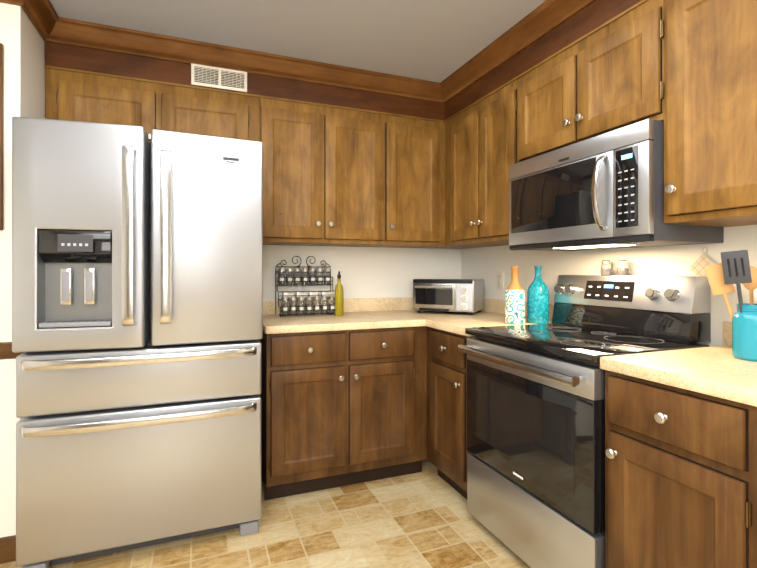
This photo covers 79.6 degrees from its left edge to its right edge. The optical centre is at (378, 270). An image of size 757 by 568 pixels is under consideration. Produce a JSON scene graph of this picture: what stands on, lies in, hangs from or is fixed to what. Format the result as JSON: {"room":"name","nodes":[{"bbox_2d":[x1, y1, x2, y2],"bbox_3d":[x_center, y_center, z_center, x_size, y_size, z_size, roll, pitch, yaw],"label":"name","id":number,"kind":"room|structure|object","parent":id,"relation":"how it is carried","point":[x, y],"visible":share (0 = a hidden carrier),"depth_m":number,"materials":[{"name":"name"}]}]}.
{"room":"kitchen","nodes":[
{"label":"kitchen","id":0,"kind":"room"},
{"bbox_2d":[0,2,28,537],"bbox_3d":[-2.283,0.001,1.625,1.670,2.390,0.100,0,0,-22],"label":"wall","id":1,"kind":"structure","parent":0,"point":[14,30],"depth_m":1.87,"materials":[{"name":"beige paint"}]},
{"bbox_2d":[0,43,3,229],"bbox_3d":[-1.844,-0.544,1.732,0.665,0.760,0.022,0,0,-22],"label":"picture frame","id":2,"kind":"object","parent":1,"relation":"attached to","point":[1,122],"visible":0.96,"depth_m":1.84,"materials":[{"name":"brown wood"}]},
{"bbox_2d":[0,535,15,563],"bbox_3d":[-2.373,1.146,1.876,1.690,0.100,0.663,0,0,-22],"label":"baseboard","id":3,"kind":"structure","parent":1,"relation":"attached to","point":[7,549],"depth_m":1.86,"materials":[{"name":"brown wood"}]},
{"bbox_2d":[0,342,24,359],"bbox_3d":[-2.252,0.331,1.573,1.690,0.070,0.020,0,0,-22],"label":"trim","id":4,"kind":"structure","parent":1,"relation":"attached to","point":[6,352],"depth_m":1.86,"materials":[{"name":"brown wood"}]},
{"bbox_2d":[0,0,51,19],"bbox_3d":[-2.216,-1.146,1.575,1.736,0.094,0.106,0,0,-22],"label":"crown molding","id":5,"kind":"structure","parent":1,"relation":"attached to","point":[38,9],"depth_m":1.96,"materials":[{"name":"brown wood"}]},
{"bbox_2d":[29,19,44,118],"bbox_3d":[-1.673,0.002,2.217,0.100,2.390,0.550,0,0,-22],"label":"wall","id":6,"kind":"structure","parent":0,"point":[36,75],"depth_m":2.08,"materials":[{"name":"beige paint"}]},
{"bbox_2d":[32,8,439,101],"bbox_3d":[-0.613,-1.145,2.516,2.090,0.094,0.102,0,0,-22],"label":"crown molding","id":7,"kind":"structure","parent":6,"relation":"attached to","point":[60,30],"depth_m":2.44,"materials":[{"name":"brown wood"}]},
{"bbox_2d":[0,460,530,567],"bbox_3d":[-0.223,1.234,-0.141,4.400,0.080,6.200,0,0,-22],"label":"floor","id":8,"kind":"structure","parent":0,"point":[424,518],"depth_m":2.02,"materials":[{"name":"tile"}]},
{"bbox_2d":[12,116,262,567],"bbox_3d":[-1.080,0.309,2.207,0.920,1.775,0.945,0,0,-22],"label":"refrigerator","id":9,"kind":"object","parent":8,"relation":"on","point":[137,294],"visible":1,"depth_m":1.82,"materials":[{"name":"grey"}]},
{"bbox_2d":[258,326,426,499],"bbox_3d":[-0.250,0.760,2.735,0.911,0.872,0.627,0,0,-22],"label":"base cabinet","id":10,"kind":"object","parent":8,"relation":"on","point":[340,408],"visible":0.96,"depth_m":2.41,"materials":[{"name":"brown wood"}]},
{"bbox_2d":[263,297,490,333],"bbox_3d":[0.032,0.257,2.837,1.527,0.129,0.647,0,0,-22],"label":"countertop","id":11,"kind":"structure","parent":10,"relation":"on","point":[397,312],"depth_m":2.70,"materials":[{"name":"laminate"}]},
{"bbox_2d":[275,256,334,316],"bbox_3d":[-0.454,0.094,2.873,0.365,0.375,0.177,0,0,-22],"label":"spice rack","id":12,"kind":"object","parent":11,"relation":"on","point":[327,307],"visible":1,"depth_m":2.86,"materials":[{"name":"brown metal"}]},
{"bbox_2d":[335,271,343,315],"bbox_3d":[-0.244,0.143,2.817,0.056,0.275,0.055,0,0,-22],"label":"oil bottle","id":13,"kind":"object","parent":11,"relation":"on","point":[339,300],"visible":1,"depth_m":2.79,"materials":[{"name":"yellow glass"}]},
{"bbox_2d":[413,279,483,314],"bbox_3d":[0.460,0.169,3.003,0.410,0.224,0.321,0,0,26],"label":"toaster oven","id":14,"kind":"object","parent":11,"relation":"on","point":[455,295],"visible":1,"depth_m":2.88,"materials":[{"name":"silver metal"}]},
{"bbox_2d":[427,327,474,498],"bbox_3d":[0.628,0.760,2.514,0.656,0.873,0.472,0,0,-22],"label":"base cabinet","id":15,"kind":"object","parent":8,"relation":"on","point":[447,451],"visible":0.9,"depth_m":2.39,"materials":[{"name":"brown wood"}]},
{"bbox_2d":[423,299,553,336],"bbox_3d":[0.644,0.257,2.499,0.638,0.129,0.433,0,0,-22],"label":"countertop","id":16,"kind":"structure","parent":15,"relation":"on","point":[493,313],"depth_m":2.59,"materials":[{"name":"laminate"}]},
{"bbox_2d":[505,266,524,323],"bbox_3d":[0.722,0.130,2.402,0.104,0.300,0.104,0,0,-22],"label":"decor","id":17,"kind":"object","parent":16,"relation":"on","point":[514,303],"visible":1,"depth_m":2.36,"materials":[{"name":"multicoloured"}]},
{"bbox_2d":[527,266,548,323],"bbox_3d":[0.850,0.128,2.417,0.112,0.305,0.112,0,0,-22],"label":"bottle","id":18,"kind":"object","parent":16,"relation":"on","point":[538,301],"visible":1,"depth_m":2.37,"materials":[{"name":"teal glass"}]},
{"bbox_2d":[458,275,710,567],"bbox_3d":[0.828,0.610,1.927,0.707,1.172,0.759,0,0,-22],"label":"range","id":19,"kind":"object","parent":8,"relation":"on","point":[536,445],"visible":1,"depth_m":1.77,"materials":[{"name":"silver metal"}]},
{"bbox_2d":[601,260,613,274],"bbox_3d":[1.081,-0.012,2.139,0.052,0.072,0.066,0,0,-22],"label":"salt shaker","id":20,"kind":"object","parent":19,"relation":"on","point":[607,267],"visible":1,"depth_m":2.13,"materials":[{"name":"white"}]},
{"bbox_2d":[617,260,630,275],"bbox_3d":[1.114,-0.012,2.055,0.052,0.072,0.066,0,0,-22],"label":"pepper shaker","id":21,"kind":"object","parent":19,"relation":"on","point":[623,268],"visible":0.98,"depth_m":2.04,"materials":[{"name":"brown"}]},
{"bbox_2d":[605,370,756,567],"bbox_3d":[1.164,0.758,1.163,0.656,0.873,0.902,0,0,-22],"label":"base cabinet","id":22,"kind":"object","parent":8,"relation":"on","point":[680,478],"visible":0.98,"depth_m":1.24,"materials":[{"name":"brown wood"}]},
{"bbox_2d":[600,321,756,406],"bbox_3d":[1.174,0.255,1.168,0.632,0.129,0.903,0,0,-22],"label":"countertop","id":23,"kind":"structure","parent":22,"relation":"on","point":[722,372],"depth_m":1.31,"materials":[{"name":"laminate"}]},
{"bbox_2d":[704,250,756,361],"bbox_3d":[1.187,0.108,1.421,0.159,0.343,0.264,0,0,-22],"label":"jar","id":24,"kind":"object","parent":23,"relation":"on","point":[730,270],"visible":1,"depth_m":1.43,"materials":[{"name":"teal glass"}]},
{"bbox_2d":[50,0,545,82],"bbox_3d":[-0.223,-1.212,-0.138,4.400,0.030,6.200,0,0,-22],"label":"ceiling","id":25,"kind":"structure","parent":0,"point":[438,41],"depth_m":2.21,"materials":[{"name":"grey paint"}]},
{"bbox_2d":[436,0,595,102],"bbox_3d":[0.843,-1.146,1.851,0.076,0.094,2.412,0,0,-22],"label":"crown molding","id":26,"kind":"structure","parent":25,"relation":"attached to","point":[529,29],"depth_m":2.27,"materials":[{"name":"brown wood"}]},
{"bbox_2d":[263,245,460,300],"bbox_3d":[-0.571,0.003,3.003,2.730,2.390,0.100,0,0,-22],"label":"wall","id":27,"kind":"structure","parent":0,"point":[375,272],"depth_m":3.14,"materials":[{"name":"beige paint"}]},
{"bbox_2d":[45,41,264,163],"bbox_3d":[-1.192,-0.860,2.512,1.005,0.514,0.352,0,0,-22],"label":"upper cabinet","id":28,"kind":"object","parent":27,"relation":"attached to","point":[82,84],"depth_m":2.33,"materials":[{"name":"brown wood"}]},
{"bbox_2d":[191,63,246,91],"bbox_3d":[-0.861,-1.044,2.463,0.287,0.114,0.016,0,0,-22],"label":"air vent grille","id":29,"kind":"object","parent":28,"relation":"attached to","point":[217,77],"visible":1,"depth_m":2.46,"materials":[{"name":"beige plastic"}]},
{"bbox_2d":[263,76,388,247],"bbox_3d":[-0.373,-0.639,2.837,0.755,0.956,0.352,0,0,-22],"label":"upper cabinet","id":30,"kind":"object","parent":27,"relation":"attached to","point":[345,167],"depth_m":2.68,"materials":[{"name":"brown wood"}]},
{"bbox_2d":[389,95,440,247],"bbox_3d":[0.160,-0.639,3.048,0.391,0.956,0.352,0,0,-22],"label":"upper cabinet","id":31,"kind":"object","parent":27,"relation":"attached to","point":[414,124],"depth_m":2.90,"materials":[{"name":"brown wood"}]},
{"bbox_2d":[461,224,756,346],"bbox_3d":[1.776,0.000,0.653,0.100,2.390,6.000,0,0,-22],"label":"wall","id":32,"kind":"structure","parent":0,"point":[486,264],"depth_m":2.18,"materials":[{"name":"beige paint"}]},
{"bbox_2d":[441,54,516,247],"bbox_3d":[0.719,-0.639,2.699,0.351,0.956,0.746,0,0,-22],"label":"upper cabinet","id":33,"kind":"object","parent":32,"relation":"attached to","point":[479,124],"depth_m":2.61,"materials":[{"name":"brown wood"}]},
{"bbox_2d":[497,271,503,288],"bbox_3d":[0.797,0.063,2.971,0.007,0.114,0.072,0,0,-22],"label":"electrical outlet plate","id":34,"kind":"object","parent":32,"relation":"attached to","point":[500,279],"visible":1,"depth_m":2.96,"materials":[{"name":"beige plastic"}]},
{"bbox_2d":[517,0,660,162],"bbox_3d":[0.998,-0.822,1.996,0.351,0.593,0.764,0,0,-22],"label":"upper cabinet","id":35,"kind":"object","parent":32,"relation":"attached to","point":[597,72],"depth_m":1.86,"materials":[{"name":"brown wood"}]},
{"bbox_2d":[509,119,723,250],"bbox_3d":[0.947,-0.310,1.976,0.458,0.423,0.758,0,0,-22],"label":"microwave","id":36,"kind":"object","parent":35,"relation":"attached to","point":[604,191],"visible":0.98,"depth_m":1.75,"materials":[{"name":"grey metal"}]},
{"bbox_2d":[689,247,715,275],"bbox_3d":[1.271,-0.021,1.770,0.013,0.141,0.116,0,0,-22],"label":"pot holder","id":37,"kind":"object","parent":32,"relation":"hanging from","point":[699,264],"visible":0.69,"depth_m":1.77,"materials":[{"name":"beige fabric"}]},
{"bbox_2d":[659,0,756,226],"bbox_3d":[1.305,-0.641,1.220,0.351,0.956,0.902,0,0,-22],"label":"upper cabinet","id":38,"kind":"object","parent":32,"relation":"attached to","point":[709,47],"depth_m":1.43,"materials":[{"name":"brown wood"}]}
]}

